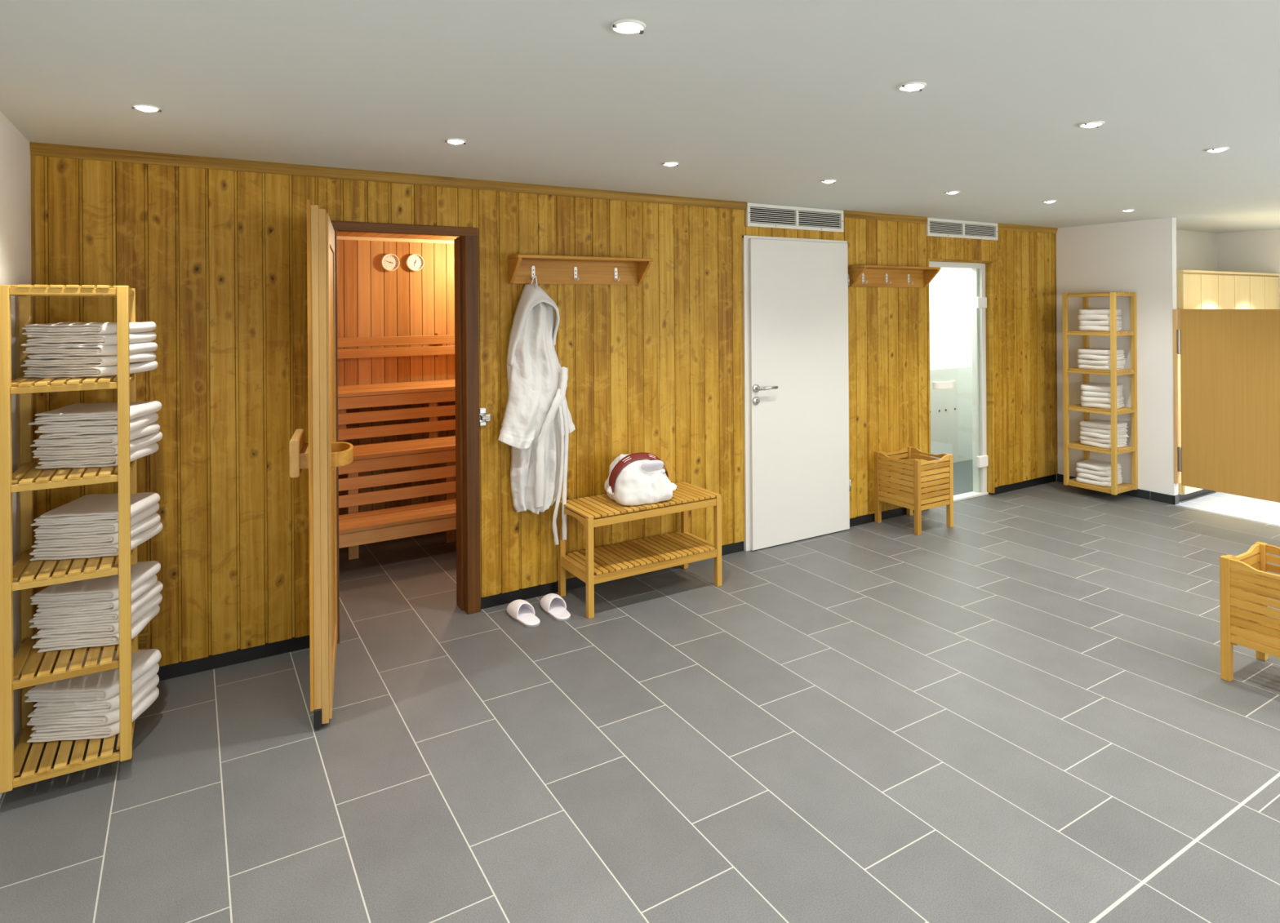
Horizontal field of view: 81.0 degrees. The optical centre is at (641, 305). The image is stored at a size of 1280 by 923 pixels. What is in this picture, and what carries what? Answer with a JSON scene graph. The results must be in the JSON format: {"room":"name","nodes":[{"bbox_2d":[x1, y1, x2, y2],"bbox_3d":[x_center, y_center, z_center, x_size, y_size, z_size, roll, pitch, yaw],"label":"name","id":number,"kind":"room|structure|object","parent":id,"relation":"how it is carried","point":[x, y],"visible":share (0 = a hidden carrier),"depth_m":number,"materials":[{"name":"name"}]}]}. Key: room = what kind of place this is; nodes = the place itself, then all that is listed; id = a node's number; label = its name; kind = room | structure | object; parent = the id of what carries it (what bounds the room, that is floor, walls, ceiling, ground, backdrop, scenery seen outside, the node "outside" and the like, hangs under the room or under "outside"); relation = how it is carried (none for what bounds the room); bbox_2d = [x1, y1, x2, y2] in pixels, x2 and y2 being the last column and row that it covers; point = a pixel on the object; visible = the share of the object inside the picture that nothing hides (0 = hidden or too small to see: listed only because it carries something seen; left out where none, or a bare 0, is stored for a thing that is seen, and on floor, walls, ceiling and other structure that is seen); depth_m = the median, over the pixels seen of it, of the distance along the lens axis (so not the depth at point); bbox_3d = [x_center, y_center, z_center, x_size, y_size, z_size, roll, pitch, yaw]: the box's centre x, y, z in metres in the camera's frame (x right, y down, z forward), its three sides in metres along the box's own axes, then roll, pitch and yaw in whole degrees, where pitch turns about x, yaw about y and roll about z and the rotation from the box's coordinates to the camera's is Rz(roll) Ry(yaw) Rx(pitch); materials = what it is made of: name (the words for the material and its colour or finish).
{"room":"changing room","nodes":[
{"label":"changing room","id":0,"kind":"room"},
{"bbox_2d":[0,111,31,799],"bbox_3d":[-0.798,0.466,0.205,0.100,2.240,6.400,0,0,-31],"label":"wall","id":1,"kind":"structure","parent":0,"point":[15,148],"depth_m":2.67,"materials":[{"name":"paint"}]},
{"bbox_2d":[337,240,455,514],"bbox_3d":[-2.161,0.540,5.614,2.800,2.110,0.030,0,0,-31],"label":"wall","id":2,"kind":"structure","parent":0,"point":[373,301],"depth_m":5.76,"materials":[{"name":"brown"}]},
{"bbox_2d":[380,253,399,271],"bbox_3d":[-1.918,-0.332,5.729,0.136,0.136,0.032,0,0,-31],"label":"gauge","id":3,"kind":"object","parent":2,"relation":"attached to","point":[388,262],"visible":1,"depth_m":5.72,"materials":[{"name":"beige"}]},
{"bbox_2d":[337,235,453,244],"bbox_3d":[-2.155,-0.502,5.592,2.800,0.025,0.022,0,0,-31],"label":"trim","id":4,"kind":"structure","parent":2,"relation":"attached to","point":[339,237],"depth_m":5.74,"materials":[{"name":"brown wood"}]},
{"bbox_2d":[337,333,454,359],"bbox_3d":[-2.135,0.312,5.568,2.600,0.185,0.078,0,0,-31],"label":"rail","id":5,"kind":"object","parent":2,"relation":"attached to","point":[438,340],"visible":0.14,"depth_m":5.69,"materials":[{"name":"wood"}]},
{"bbox_2d":[405,253,423,271],"bbox_3d":[-1.757,-0.336,5.826,0.136,0.136,0.032,0,0,-31],"label":"gauge","id":6,"kind":"object","parent":2,"relation":"attached to","point":[414,262],"visible":1,"depth_m":5.82,"materials":[{"name":"beige"}]},
{"bbox_2d":[337,231,457,240],"bbox_3d":[-1.626,-0.534,4.716,2.800,0.030,2.070,0,0,-31],"label":"ceiling","id":7,"kind":"structure","parent":0,"point":[339,233],"depth_m":5.57,"materials":[{"name":"brown"}]},
{"bbox_2d":[34,155,1056,673],"bbox_3d":[0.600,0.456,4.810,7.255,2.240,0.062,0,0,-31],"label":"wall","id":8,"kind":"structure","parent":0,"point":[215,259],"depth_m":3.92,"materials":[{"name":"brown wood"}]},
{"bbox_2d":[289,199,353,728],"bbox_3d":[-1.329,0.591,3.153,0.222,1.973,0.752,0,0,-20],"label":"door","id":9,"kind":"structure","parent":8,"relation":"in","point":[322,455],"depth_m":2.81,"materials":[{"name":"brown wood"}]},
{"bbox_2d":[330,220,480,644],"bbox_3d":[-1.200,0.593,3.752,0.758,1.990,0.152,0,0,-31],"label":"trim","id":10,"kind":"structure","parent":8,"relation":"attached to","point":[466,245],"depth_m":3.87,"materials":[{"name":"wood"}]},
{"bbox_2d":[29,142,1057,233],"bbox_3d":[0.634,-0.640,4.788,7.105,0.048,0.020,0,0,-31],"label":"trim","id":11,"kind":"structure","parent":8,"relation":"attached to","point":[36,148],"depth_m":3.66,"materials":[{"name":"brown wood"}]},
{"bbox_2d":[30,155,1057,686],"bbox_3d":[0.638,0.447,4.795,7.105,2.126,0.004,0,0,-31],"label":"trim","id":12,"kind":"structure","parent":8,"relation":"attached to","point":[32,157],"depth_m":2.96,"materials":[{"name":"brown wood"}]},
{"bbox_2d":[35,474,1056,708],"bbox_3d":[0.639,1.543,4.805,7.105,0.066,0.004,0,0,-31],"label":"baseboard","id":13,"kind":"structure","parent":8,"relation":"attached to","point":[181,668],"depth_m":3.92,"materials":[{"name":"black"}]},
{"bbox_2d":[506,253,653,284],"bbox_3d":[-0.321,-0.194,4.130,0.822,0.148,0.155,0,0,-31],"label":"coat rack","id":14,"kind":"object","parent":8,"relation":"attached to","point":[548,269],"visible":0.98,"depth_m":4.15,"materials":[{"name":"brown wood"}]},
{"bbox_2d":[497,275,575,545],"bbox_3d":[-0.544,0.562,3.983,0.451,1.452,0.158,0,0,-29],"label":"bathrobe","id":15,"kind":"object","parent":14,"relation":"hanging from","point":[537,417],"visible":1,"depth_m":3.95,"materials":[{"name":"fabric"}]},
{"bbox_2d":[507,283,559,365],"bbox_3d":[-0.557,0.098,3.971,0.288,0.438,0.096,0,0,-31],"label":"hood","id":16,"kind":"object","parent":15,"relation":"attached to","point":[532,336],"depth_m":3.95,"materials":[{"name":"fabric"}]},
{"bbox_2d":[506,253,653,262],"bbox_3d":[-0.321,-0.259,4.130,0.822,0.018,0.155,0,0,-31],"label":"shelf","id":17,"kind":"object","parent":14,"relation":"attached to","point":[515,258],"depth_m":4.07,"materials":[{"name":"brown wood"}]},
{"bbox_2d":[745,202,844,232],"bbox_3d":[1.047,-0.589,5.036,0.863,0.152,0.022,0,0,-31],"label":"air vent","id":18,"kind":"object","parent":8,"relation":"in","point":[757,215],"visible":1,"depth_m":5.02,"materials":[{"name":"white metal"}]},
{"bbox_2d":[742,235,847,551],"bbox_3d":[1.045,0.558,5.075,0.940,2.030,0.088,0,0,-31],"label":"trim","id":19,"kind":"structure","parent":8,"relation":"attached to","point":[747,546],"depth_m":4.80,"materials":[{"name":"white paint"}]},
{"bbox_2d":[748,238,850,551],"bbox_3d":[1.091,0.566,5.014,0.882,2.000,0.102,0,0,-31],"label":"door","id":20,"kind":"structure","parent":8,"relation":"in","point":[800,483],"depth_m":5.00,"materials":[{"name":"white paint"}]},
{"bbox_2d":[848,265,941,287],"bbox_3d":[1.848,-0.210,5.441,0.817,0.148,0.155,0,0,-31],"label":"coat rack","id":21,"kind":"object","parent":8,"relation":"attached to","point":[860,276],"visible":1,"depth_m":5.47,"materials":[{"name":"brown wood"}]},
{"bbox_2d":[848,265,941,270],"bbox_3d":[1.848,-0.275,5.441,0.817,0.018,0.155,0,0,-31],"label":"shelf","id":22,"kind":"object","parent":21,"relation":"attached to","point":[855,267],"depth_m":5.37,"materials":[{"name":"brown wood"}]},
{"bbox_2d":[928,261,988,502],"bbox_3d":[2.504,0.606,6.025,0.786,1.913,0.090,0,0,-31],"label":"trim","id":23,"kind":"structure","parent":8,"relation":"attached to","point":[978,316],"depth_m":6.19,"materials":[{"name":"white paint"}]},
{"bbox_2d":[932,267,987,467],"bbox_3d":[2.549,0.619,5.999,0.720,1.838,0.072,0,0,-31],"label":"glass door hardware","id":24,"kind":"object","parent":8,"relation":"in","point":[980,302],"depth_m":6.13,"materials":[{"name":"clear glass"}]},
{"bbox_2d":[926,258,994,493],"bbox_3d":[2.515,0.589,6.005,0.819,1.910,0.136,0,0,-31],"label":"trim","id":25,"kind":"structure","parent":8,"relation":"attached to","point":[988,264],"depth_m":6.16,"materials":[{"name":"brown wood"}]},
{"bbox_2d":[925,217,998,240],"bbox_3d":[2.558,-0.606,5.949,0.878,0.140,0.022,0,0,-31],"label":"air vent","id":26,"kind":"object","parent":8,"relation":"in","point":[935,227],"visible":1,"depth_m":5.93,"materials":[{"name":"white metal"}]},
{"bbox_2d":[0,459,1279,922],"bbox_3d":[2.620,1.585,3.688,9.520,0.054,10.051,0,0,-31],"label":"floor","id":27,"kind":"structure","parent":0,"point":[1020,710],"depth_m":2.64,"materials":[{"name":"tile"}]},
{"bbox_2d":[0,284,137,793],"bbox_3d":[-1.976,0.732,2.612,0.345,1.598,0.410,0,0,-31],"label":"towel rack","id":28,"kind":"object","parent":27,"relation":"on","point":[27,660],"visible":0.77,"depth_m":2.50,"materials":[{"name":"brown wood"}]},
{"bbox_2d":[8,284,133,296],"bbox_3d":[-1.982,-0.051,2.612,0.337,0.032,0.406,0,0,-31],"label":"slatted shelf","id":29,"kind":"object","parent":28,"relation":"attached to","point":[14,290],"depth_m":2.46,"materials":[{"name":"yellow wood"}]},
{"bbox_2d":[9,373,134,394],"bbox_3d":[-1.980,0.264,2.612,0.337,0.032,0.406,0,0,-31],"label":"slatted shelf","id":30,"kind":"object","parent":28,"relation":"attached to","point":[21,384],"depth_m":2.47,"materials":[{"name":"yellow wood"}]},
{"bbox_2d":[10,460,135,493],"bbox_3d":[-1.977,0.576,2.612,0.337,0.032,0.406,0,0,-31],"label":"slatted shelf","id":31,"kind":"object","parent":28,"relation":"attached to","point":[27,473],"depth_m":2.49,"materials":[{"name":"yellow wood"}]},
{"bbox_2d":[11,548,134,591],"bbox_3d":[-1.975,0.888,2.612,0.337,0.032,0.406,0,0,-31],"label":"slatted shelf","id":32,"kind":"object","parent":28,"relation":"attached to","point":[27,581],"depth_m":2.49,"materials":[{"name":"yellow wood"}]},
{"bbox_2d":[12,637,133,690],"bbox_3d":[-1.973,1.201,2.612,0.337,0.032,0.406,0,0,-31],"label":"slatted shelf","id":33,"kind":"object","parent":28,"relation":"attached to","point":[28,679],"depth_m":2.50,"materials":[{"name":"yellow wood"}]},
{"bbox_2d":[13,720,135,788],"bbox_3d":[-1.971,1.511,2.612,0.337,0.032,0.406,0,0,-31],"label":"slatted shelf","id":34,"kind":"object","parent":28,"relation":"attached to","point":[45,771],"depth_m":2.49,"materials":[{"name":"yellow wood"}]},
{"bbox_2d":[22,360,158,377],"bbox_3d":[-1.977,0.229,2.720,0.295,0.041,0.310,0,0,-2],"label":"folded towel","id":35,"kind":"object","parent":28,"relation":"on","point":[135,367],"visible":0.77,"depth_m":2.57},
{"bbox_2d":[20,351,155,367],"bbox_3d":[-1.981,0.193,2.719,0.310,0.040,0.309,0,0,-5],"label":"folded towel","id":36,"kind":"object","parent":35,"relation":"on","point":[64,361],"visible":0.81,"depth_m":2.58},
{"bbox_2d":[22,342,157,357],"bbox_3d":[-1.976,0.156,2.718,0.306,0.041,0.308,0,0,-2],"label":"folded towel","id":37,"kind":"object","parent":36,"relation":"on","point":[89,350],"visible":0.71,"depth_m":2.57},
{"bbox_2d":[21,331,156,346],"bbox_3d":[-1.984,0.119,2.720,0.303,0.043,0.308,0,0,-6],"label":"folded towel","id":38,"kind":"object","parent":37,"relation":"on","point":[142,337],"visible":0.89,"depth_m":2.58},
{"bbox_2d":[21,321,156,335],"bbox_3d":[-1.980,0.080,2.716,0.298,0.042,0.303,0,0,-3],"label":"folded towel","id":39,"kind":"object","parent":38,"relation":"on","point":[70,327],"visible":0.9,"depth_m":2.57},
{"bbox_2d":[26,686,159,742],"bbox_3d":[-1.964,1.472,2.717,0.309,0.050,0.299,0,0,-7],"label":"folded towel","id":40,"kind":"object","parent":28,"relation":"on","point":[77,733],"visible":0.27,"depth_m":2.58,"materials":[{"name":"fabric"}]},
{"bbox_2d":[26,674,159,730],"bbox_3d":[-1.965,1.426,2.717,0.303,0.051,0.305,0,0,-4],"label":"folded towel","id":41,"kind":"object","parent":40,"relation":"on","point":[96,719],"visible":0.39,"depth_m":2.57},
{"bbox_2d":[27,663,159,717],"bbox_3d":[-1.963,1.382,2.714,0.298,0.050,0.299,0,0,-7],"label":"folded towel","id":42,"kind":"object","parent":41,"relation":"on","point":[44,708],"visible":0.36,"depth_m":2.58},
{"bbox_2d":[24,648,161,702],"bbox_3d":[-1.969,1.337,2.720,0.306,0.050,0.305,0,0,-3],"label":"folded towel","id":43,"kind":"object","parent":42,"relation":"on","point":[104,685],"visible":0.65,"depth_m":2.60,"materials":[{"name":"fabric"}]},
{"bbox_2d":[29,521,162,560],"bbox_3d":[-1.961,0.850,2.725,0.311,0.047,0.306,0,0,-10],"label":"folded towel","id":44,"kind":"object","parent":28,"relation":"on","point":[82,552],"visible":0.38,"depth_m":2.58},
{"bbox_2d":[31,512,160,547],"bbox_3d":[-1.958,0.810,2.722,0.304,0.044,0.300,0,0,-8],"label":"folded towel","id":45,"kind":"object","parent":44,"relation":"on","point":[102,539],"visible":0.44,"depth_m":2.58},
{"bbox_2d":[33,502,159,537],"bbox_3d":[-1.960,0.772,2.724,0.288,0.042,0.299,0,0,-10],"label":"folded towel","id":46,"kind":"object","parent":45,"relation":"on","point":[63,530],"visible":0.35,"depth_m":2.58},
{"bbox_2d":[30,492,159,525],"bbox_3d":[-1.961,0.735,2.723,0.311,0.042,0.300,0,0,-12],"label":"folded towel","id":47,"kind":"object","parent":46,"relation":"on","point":[95,508],"visible":0.94,"depth_m":2.64,"materials":[{"name":"fabric"}]},
{"bbox_2d":[32,604,159,653],"bbox_3d":[-1.962,1.163,2.727,0.306,0.046,0.300,0,0,-11],"label":"folded towel","id":48,"kind":"object","parent":28,"relation":"on","point":[46,645],"visible":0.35,"depth_m":2.59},
{"bbox_2d":[31,592,162,639],"bbox_3d":[-1.962,1.121,2.730,0.298,0.048,0.300,0,0,-7],"label":"folded towel","id":49,"kind":"object","parent":48,"relation":"on","point":[108,628],"visible":0.38,"depth_m":2.59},
{"bbox_2d":[28,580,163,627],"bbox_3d":[-1.964,1.081,2.728,0.313,0.044,0.306,0,0,-10],"label":"folded towel","id":50,"kind":"object","parent":49,"relation":"on","point":[111,616],"visible":0.44,"depth_m":2.59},
{"bbox_2d":[33,574,157,616],"bbox_3d":[-1.960,1.042,2.721,0.291,0.045,0.303,0,0,-11],"label":"folded towel","id":51,"kind":"object","parent":50,"relation":"on","point":[99,606],"visible":0.34,"depth_m":2.58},
{"bbox_2d":[30,560,160,604],"bbox_3d":[-1.961,1.002,2.722,0.298,0.045,0.303,0,0,-8],"label":"folded towel","id":52,"kind":"object","parent":51,"relation":"on","point":[102,588],"visible":0.65,"depth_m":2.60,"materials":[{"name":"fabric"}]},
{"bbox_2d":[35,442,159,469],"bbox_3d":[-1.956,0.540,2.723,0.292,0.044,0.306,0,0,-12],"label":"folded towel","id":53,"kind":"object","parent":28,"relation":"on","point":[100,460],"visible":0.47,"depth_m":2.58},
{"bbox_2d":[31,431,162,457],"bbox_3d":[-1.954,0.501,2.722,0.297,0.042,0.310,0,0,-9],"label":"folded towel","id":54,"kind":"object","parent":53,"relation":"on","point":[61,451],"visible":0.47,"depth_m":2.58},
{"bbox_2d":[30,422,159,446],"bbox_3d":[-1.957,0.464,2.718,0.302,0.041,0.308,0,0,-9],"label":"folded towel","id":55,"kind":"object","parent":54,"relation":"on","point":[105,439],"visible":0.56,"depth_m":2.58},
{"bbox_2d":[34,412,158,437],"bbox_3d":[-1.956,0.426,2.720,0.296,0.045,0.302,0,0,-13],"label":"folded towel","id":56,"kind":"object","parent":55,"relation":"on","point":[49,430],"visible":0.62,"depth_m":2.58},
{"bbox_2d":[28,400,161,425],"bbox_3d":[-1.962,0.387,2.721,0.313,0.044,0.304,0,0,-11],"label":"folded towel","id":57,"kind":"object","parent":56,"relation":"on","point":[104,412],"visible":0.89,"depth_m":2.60,"materials":[{"name":"fabric"}]},
{"bbox_2d":[337,379,455,515],"bbox_3d":[-1.994,1.091,5.345,2.780,1.005,0.532,0,0,-31],"label":"bench","id":58,"kind":"object","parent":27,"relation":"on","point":[431,393],"visible":0.09,"depth_m":5.25,"materials":[{"name":"wood"}]},
{"bbox_2d":[338,435,455,559],"bbox_3d":[-1.746,1.266,4.936,2.780,0.652,0.387,0,0,-31],"label":"bench","id":59,"kind":"object","parent":27,"relation":"on","point":[417,452],"visible":0.16,"depth_m":4.86,"materials":[{"name":"wood"}]},
{"bbox_2d":[338,498,456,548],"bbox_3d":[-1.552,1.441,4.617,2.780,0.300,0.332,0,0,-31],"label":"bench","id":60,"kind":"object","parent":27,"relation":"on","point":[356,529],"visible":0.12,"depth_m":4.54,"materials":[{"name":"wood"}]},
{"bbox_2d":[506,600,540,627],"bbox_3d":[-0.597,1.546,3.806,0.112,0.076,0.275,0,0,-35],"label":"slipper","id":61,"kind":"object","parent":27,"relation":"on","point":[522,611],"visible":1,"depth_m":3.79,"materials":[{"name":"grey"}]},
{"bbox_2d":[539,593,570,621],"bbox_3d":[-0.444,1.545,3.882,0.112,0.076,0.275,0,0,-28],"label":"slipper","id":62,"kind":"object","parent":27,"relation":"on","point":[552,604],"visible":1,"depth_m":3.87,"materials":[{"name":"white"}]},
{"bbox_2d":[557,482,721,618],"bbox_3d":[0.000,1.323,4.156,0.842,0.514,0.365,0,0,-31],"label":"slatted bench","id":63,"kind":"object","parent":27,"relation":"on","point":[614,562],"visible":0.87,"depth_m":4.07,"materials":[{"name":"brown wood"}]},
{"bbox_2d":[604,452,676,506],"bbox_3d":[-0.015,0.939,4.143,0.388,0.249,0.312,0,0,-24],"label":"bag","id":64,"kind":"object","parent":63,"relation":"on","point":[627,484],"visible":0.96,"depth_m":4.04,"materials":[{"name":"white fabric"}]},
{"bbox_2d":[874,446,953,535],"bbox_3d":[1.949,1.310,5.364,0.376,0.512,0.380,0,0,-31],"label":"basket","id":65,"kind":"object","parent":27,"relation":"on","point":[913,495],"visible":1,"depth_m":5.27,"materials":[{"name":"brown wood"}]},
{"bbox_2d":[1062,292,1137,495],"bbox_3d":[3.765,0.692,6.154,0.345,1.598,0.410,0,0,-31],"label":"towel rack","id":66,"kind":"object","parent":27,"relation":"on","point":[1115,489],"visible":0.87,"depth_m":6.06,"materials":[{"name":"brown wood"}]},
{"bbox_2d":[1075,476,1122,487],"bbox_3d":[3.759,1.433,6.157,0.276,0.045,0.252,0,0,-35],"label":"folded towel","id":67,"kind":"object","parent":66,"relation":"on","point":[1086,481],"visible":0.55,"depth_m":6.08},
{"bbox_2d":[1077,472,1122,482],"bbox_3d":[3.759,1.393,6.152,0.267,0.047,0.250,0,0,-36],"label":"folded towel","id":68,"kind":"object","parent":67,"relation":"on","point":[1107,479],"visible":0.49,"depth_m":6.07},
{"bbox_2d":[1075,466,1121,476],"bbox_3d":[3.756,1.353,6.158,0.268,0.045,0.252,0,0,-35],"label":"folded towel","id":69,"kind":"object","parent":68,"relation":"on","point":[1082,470],"visible":0.49,"depth_m":6.08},
{"bbox_2d":[1075,458,1121,471],"bbox_3d":[3.758,1.313,6.160,0.278,0.044,0.246,0,0,-34],"label":"folded towel","id":70,"kind":"object","parent":69,"relation":"on","point":[1093,464],"visible":0.91,"depth_m":6.11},
{"bbox_2d":[1066,292,1133,297],"bbox_3d":[3.760,-0.091,6.154,0.337,0.032,0.406,0,0,-31],"label":"slatted shelf","id":71,"kind":"object","parent":66,"relation":"attached to","point":[1091,294],"depth_m":6.02,"materials":[{"name":"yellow wood"}]},
{"bbox_2d":[1066,330,1133,336],"bbox_3d":[3.762,0.224,6.154,0.337,0.032,0.406,0,0,-31],"label":"slatted shelf","id":72,"kind":"object","parent":66,"relation":"attached to","point":[1112,333],"depth_m":6.02,"materials":[{"name":"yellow wood"}]},
{"bbox_2d":[1066,367,1133,375],"bbox_3d":[3.764,0.536,6.154,0.337,0.032,0.406,0,0,-31],"label":"slatted shelf","id":73,"kind":"object","parent":66,"relation":"attached to","point":[1113,371],"depth_m":6.03,"materials":[{"name":"yellow wood"}]},
{"bbox_2d":[1066,403,1134,415],"bbox_3d":[3.766,0.848,6.154,0.337,0.032,0.406,0,0,-31],"label":"slatted shelf","id":74,"kind":"object","parent":66,"relation":"attached to","point":[1077,407],"depth_m":6.04,"materials":[{"name":"yellow wood"}]},
{"bbox_2d":[1067,440,1134,454],"bbox_3d":[3.769,1.161,6.154,0.337,0.032,0.406,0,0,-31],"label":"slatted shelf","id":75,"kind":"object","parent":66,"relation":"attached to","point":[1077,445],"depth_m":6.04,"materials":[{"name":"yellow wood"}]},
{"bbox_2d":[1067,478,1134,493],"bbox_3d":[3.771,1.471,6.154,0.337,0.032,0.406,0,0,-31],"label":"slatted shelf","id":76,"kind":"object","parent":66,"relation":"attached to","point":[1122,487],"depth_m":6.03,"materials":[{"name":"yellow wood"}]},
{"bbox_2d":[1080,401,1124,409],"bbox_3d":[3.784,0.808,6.147,0.274,0.050,0.251,0,0,-41],"label":"folded towel","id":77,"kind":"object","parent":66,"relation":"on","point":[1103,406],"visible":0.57,"depth_m":6.06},
{"bbox_2d":[1080,395,1124,404],"bbox_3d":[3.775,0.762,6.140,0.268,0.053,0.249,0,0,-41],"label":"folded towel","id":78,"kind":"object","parent":77,"relation":"on","point":[1083,398],"visible":0.69,"depth_m":6.06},
{"bbox_2d":[1081,390,1123,398],"bbox_3d":[3.779,0.717,6.144,0.245,0.049,0.278,0,0,45],"label":"folded towel","id":79,"kind":"object","parent":78,"relation":"on","point":[1088,393],"visible":0.57,"depth_m":6.06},
{"bbox_2d":[1080,382,1123,392],"bbox_3d":[3.776,0.671,6.145,0.251,0.054,0.282,0,0,45],"label":"folded towel","id":80,"kind":"object","parent":79,"relation":"on","point":[1093,387],"visible":0.81,"depth_m":6.08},
{"bbox_2d":[1080,440,1128,448],"bbox_3d":[3.780,1.125,6.136,0.263,0.043,0.248,0,0,-23],"label":"folded towel","id":81,"kind":"object","parent":66,"relation":"on","point":[1104,446],"visible":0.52,"depth_m":6.05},
{"bbox_2d":[1080,435,1127,444],"bbox_3d":[3.780,1.088,6.138,0.266,0.040,0.250,0,0,-27],"label":"folded towel","id":82,"kind":"object","parent":81,"relation":"on","point":[1082,437],"visible":0.53,"depth_m":6.06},
{"bbox_2d":[1080,431,1128,439],"bbox_3d":[3.783,1.051,6.137,0.281,0.043,0.253,0,0,-25],"label":"folded towel","id":83,"kind":"object","parent":82,"relation":"on","point":[1100,436],"visible":0.49,"depth_m":6.05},
{"bbox_2d":[1080,426,1127,435],"bbox_3d":[3.783,1.013,6.139,0.266,0.043,0.251,0,0,-25],"label":"folded towel","id":84,"kind":"object","parent":83,"relation":"on","point":[1082,428],"visible":0.69,"depth_m":6.06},
{"bbox_2d":[1080,419,1128,430],"bbox_3d":[3.787,0.974,6.141,0.277,0.045,0.250,0,0,-27],"label":"folded towel","id":85,"kind":"object","parent":84,"relation":"on","point":[1095,424],"visible":0.89,"depth_m":6.08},
{"bbox_2d":[1176,272,1202,502],"bbox_3d":[4.269,0.644,6.165,0.300,1.812,0.475,0,0,-31],"label":"locker","id":86,"kind":"object","parent":27,"relation":"on","point":[1188,284],"visible":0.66,"depth_m":5.93,"materials":[{"name":"brown wood"}]},
{"bbox_2d":[1176,270,1279,275],"bbox_3d":[4.912,-0.277,6.553,1.820,0.019,0.482,0,0,-31],"label":"board","id":87,"kind":"object","parent":86,"relation":"on","point":[1177,271],"visible":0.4,"depth_m":6.27,"materials":[{"name":"brown wood"}]},
{"bbox_2d":[1196,273,1217,497],"bbox_3d":[4.527,0.642,6.322,0.300,1.812,0.475,0,0,-31],"label":"locker","id":88,"kind":"object","parent":27,"relation":"on","point":[1209,282],"visible":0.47,"depth_m":6.12,"materials":[{"name":"brown wood"}]},
{"bbox_2d":[1215,273,1234,309],"bbox_3d":[4.786,0.640,6.478,0.300,1.812,0.475,0,0,-31],"label":"locker","id":89,"kind":"object","parent":27,"relation":"on","point":[1225,282],"visible":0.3,"depth_m":6.27,"materials":[{"name":"brown wood"}]},
{"bbox_2d":[1231,274,1249,309],"bbox_3d":[5.045,0.639,6.634,0.300,1.812,0.475,0,0,-31],"label":"locker","id":90,"kind":"object","parent":27,"relation":"on","point":[1242,282],"visible":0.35,"depth_m":6.43,"materials":[{"name":"brown wood"}]},
{"bbox_2d":[1219,542,1279,681],"bbox_3d":[2.685,1.305,3.074,0.376,0.512,0.380,0,0,-31],"label":"basket","id":91,"kind":"object","parent":27,"relation":"on","point":[1246,585],"visible":1,"depth_m":3.10,"materials":[{"name":"brown wood"}]},
{"bbox_2d":[1247,275,1264,309],"bbox_3d":[5.303,0.637,6.790,0.300,1.812,0.475,0,0,-31],"label":"locker","id":92,"kind":"object","parent":27,"relation":"on","point":[1256,282],"visible":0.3,"depth_m":6.58,"materials":[{"name":"brown wood"}]},
{"bbox_2d":[1262,275,1279,309],"bbox_3d":[5.561,0.635,6.946,0.300,1.812,0.475,0,0,-31],"label":"locker","id":93,"kind":"object","parent":27,"relation":"on","point":[1271,282],"visible":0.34,"depth_m":6.74,"materials":[{"name":"brown wood"}]},
{"bbox_2d":[0,0,1279,233],"bbox_3d":[2.613,-0.728,3.673,9.520,0.100,9.000,0,0,-31],"label":"ceiling","id":94,"kind":"structure","parent":0,"point":[754,101],"depth_m":2.33,"materials":[{"name":"paint"}]},
{"bbox_2d":[610,18,645,34],"bbox_3d":[-0.030,-0.653,1.766,0.084,0.013,0.084,0,0,-31],"label":"recessed light","id":95,"kind":"object","parent":94,"relation":"in","point":[627,26],"visible":1,"depth_m":1.75,"materials":[{"name":"grey"}]},
{"bbox_2d":[928,267,972,369],"bbox_3d":[2.940,0.439,6.839,3.220,2.240,0.990,0,0,-31],"label":"wall","id":96,"kind":"structure","parent":0,"point":[950,290],"depth_m":7.43,"materials":[{"name":"white"}]},
{"bbox_2d":[929,366,973,463],"bbox_3d":[2.708,1.091,7.230,3.100,0.940,0.075,0,0,-31],"label":"wall tiles","id":97,"kind":"object","parent":96,"relation":"attached to","point":[951,429],"depth_m":7.41,"materials":[{"name":"grey"}]},
{"bbox_2d":[1056,217,1177,495],"bbox_3d":[3.927,0.432,6.284,0.065,2.240,0.980,0,0,-31],"label":"wall","id":98,"kind":"structure","parent":0,"point":[1139,256],"depth_m":6.11,"materials":[{"name":"paint"}]},
{"bbox_2d":[1057,473,1179,504],"bbox_3d":[3.947,1.518,6.249,0.069,0.068,0.928,0,0,-31],"label":"baseboard","id":99,"kind":"structure","parent":98,"relation":"attached to","point":[1172,500],"depth_m":5.98,"materials":[{"name":"grey tile"}]},
{"bbox_2d":[1173,309,1181,484],"bbox_3d":[4.184,0.707,5.848,0.059,1.357,0.027,0,0,-31],"label":"trim","id":100,"kind":"structure","parent":98,"relation":"attached to","point":[1176,313],"depth_m":5.83,"materials":[{"name":"brown wood"}]},
{"bbox_2d":[1177,309,1279,502],"bbox_3d":[4.440,0.708,5.396,0.045,1.366,1.015,0,0,-31],"label":"door","id":101,"kind":"structure","parent":98,"relation":"in","point":[1230,358],"depth_m":5.53,"materials":[{"name":"brown wood"}]},
{"bbox_2d":[1176,229,1217,271],"bbox_3d":[4.792,0.426,6.830,1.980,2.240,0.100,0,0,-31],"label":"wall","id":102,"kind":"structure","parent":0,"point":[1195,251],"depth_m":7.03,"materials":[{"name":"paint"}]},
{"bbox_2d":[1217,228,1279,309],"bbox_3d":[7.155,0.410,4.735,0.100,2.240,5.930,0,0,-31],"label":"wall","id":103,"kind":"structure","parent":0,"point":[1259,251],"depth_m":7.02,"materials":[{"name":"paint"}]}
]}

